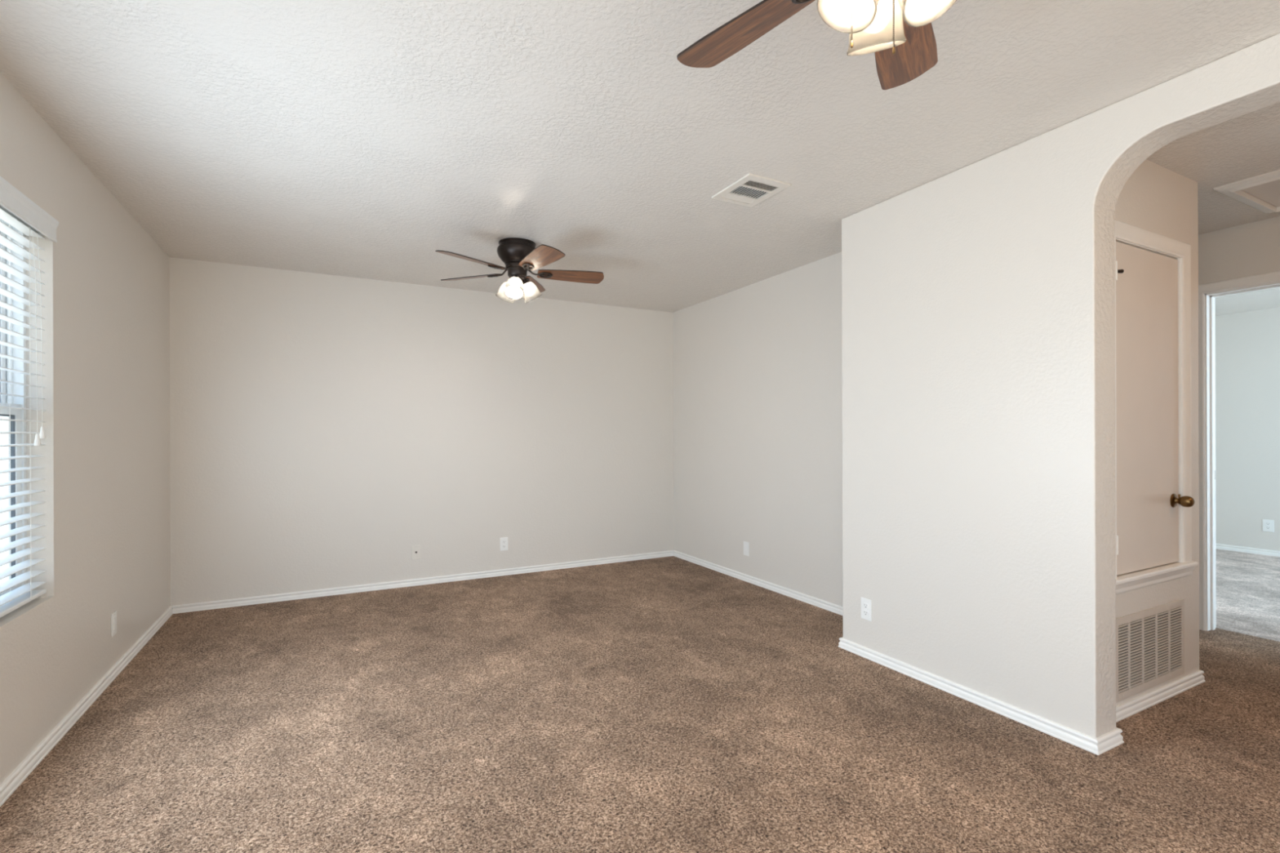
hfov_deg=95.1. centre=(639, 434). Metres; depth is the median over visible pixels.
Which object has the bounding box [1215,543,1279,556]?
baseboard
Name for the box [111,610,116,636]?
wall outlet
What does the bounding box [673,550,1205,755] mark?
baseboard
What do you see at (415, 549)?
plate
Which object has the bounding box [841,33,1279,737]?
wall
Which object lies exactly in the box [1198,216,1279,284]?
wall
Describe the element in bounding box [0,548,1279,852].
floor
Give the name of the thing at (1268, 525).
wall outlet
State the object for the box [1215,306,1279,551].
wall
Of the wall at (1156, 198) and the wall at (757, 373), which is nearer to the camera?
the wall at (1156, 198)
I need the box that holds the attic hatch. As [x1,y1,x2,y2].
[1213,169,1279,213]
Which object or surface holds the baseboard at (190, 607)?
attached to the wall at (324, 428)
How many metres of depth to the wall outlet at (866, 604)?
3.18 m
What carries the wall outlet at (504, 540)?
attached to the wall at (324, 428)
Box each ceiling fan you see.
[435,237,604,303]
[676,0,956,89]
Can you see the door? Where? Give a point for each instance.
(1154, 501)
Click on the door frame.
(1207, 292)
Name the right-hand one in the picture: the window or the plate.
the plate
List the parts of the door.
panel, sill, knob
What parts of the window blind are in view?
ladder cord, head rail, rail, lift cord, lift cord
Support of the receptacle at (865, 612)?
attached to the wall outlet at (866, 604)
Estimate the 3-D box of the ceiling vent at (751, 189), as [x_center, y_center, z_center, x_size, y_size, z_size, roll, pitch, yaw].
[0.554,-1.220,2.942,0.256,0.011,0.308,0,0,-28]
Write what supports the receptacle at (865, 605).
attached to the wall outlet at (866, 604)
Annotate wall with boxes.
[0,72,170,784]
[168,257,674,609]
[673,252,842,606]
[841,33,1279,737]
[1114,160,1199,706]
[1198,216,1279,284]
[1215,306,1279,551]
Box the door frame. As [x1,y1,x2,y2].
[1198,271,1279,631]
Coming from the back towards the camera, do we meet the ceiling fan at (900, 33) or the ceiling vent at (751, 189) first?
the ceiling vent at (751, 189)
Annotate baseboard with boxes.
[0,605,173,806]
[172,550,673,613]
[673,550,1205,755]
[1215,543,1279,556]
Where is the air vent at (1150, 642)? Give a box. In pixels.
[1115,598,1184,702]
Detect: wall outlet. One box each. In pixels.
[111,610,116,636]
[500,537,507,551]
[743,541,749,555]
[861,597,871,621]
[1262,519,1274,532]
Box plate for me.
[411,544,420,559]
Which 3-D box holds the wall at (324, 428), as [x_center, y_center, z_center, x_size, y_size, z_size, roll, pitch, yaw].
[-1.488,0.000,4.987,4.304,2.440,0.120,0,0,-28]
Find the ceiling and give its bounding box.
[0,0,1279,315]
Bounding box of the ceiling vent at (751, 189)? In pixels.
[711,173,791,207]
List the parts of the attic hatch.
hatch panel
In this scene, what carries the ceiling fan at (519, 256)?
hanging from the ceiling
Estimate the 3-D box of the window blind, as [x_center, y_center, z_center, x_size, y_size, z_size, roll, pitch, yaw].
[-2.028,-0.117,1.685,0.083,1.479,1.470,0,0,-28]
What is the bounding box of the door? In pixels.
[1114,219,1198,594]
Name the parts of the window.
sash, sash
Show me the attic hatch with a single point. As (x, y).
(1261, 193)
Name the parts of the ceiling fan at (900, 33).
blade, lamp shade, pull chain, lamp shade, pull chain, chain, blade, lamp shade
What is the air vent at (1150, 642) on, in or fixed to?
in the wall at (1156, 198)
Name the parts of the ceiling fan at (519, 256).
blade, blade, lamp shade, lamp shade, bulb, pull chain, lamp shade, blade, blade, blade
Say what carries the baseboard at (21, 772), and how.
attached to the wall at (105, 313)
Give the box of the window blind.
[0,176,58,617]
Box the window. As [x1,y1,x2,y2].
[0,218,26,595]
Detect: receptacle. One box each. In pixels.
[862,602,868,608]
[862,609,868,615]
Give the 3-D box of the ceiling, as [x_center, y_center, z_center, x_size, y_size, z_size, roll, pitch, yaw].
[2.626,-1.293,2.709,9.474,0.120,7.987,0,0,-28]
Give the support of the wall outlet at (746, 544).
attached to the wall at (757, 373)
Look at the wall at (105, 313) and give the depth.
2.62 m
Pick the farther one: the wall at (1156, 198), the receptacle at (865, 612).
the receptacle at (865, 612)

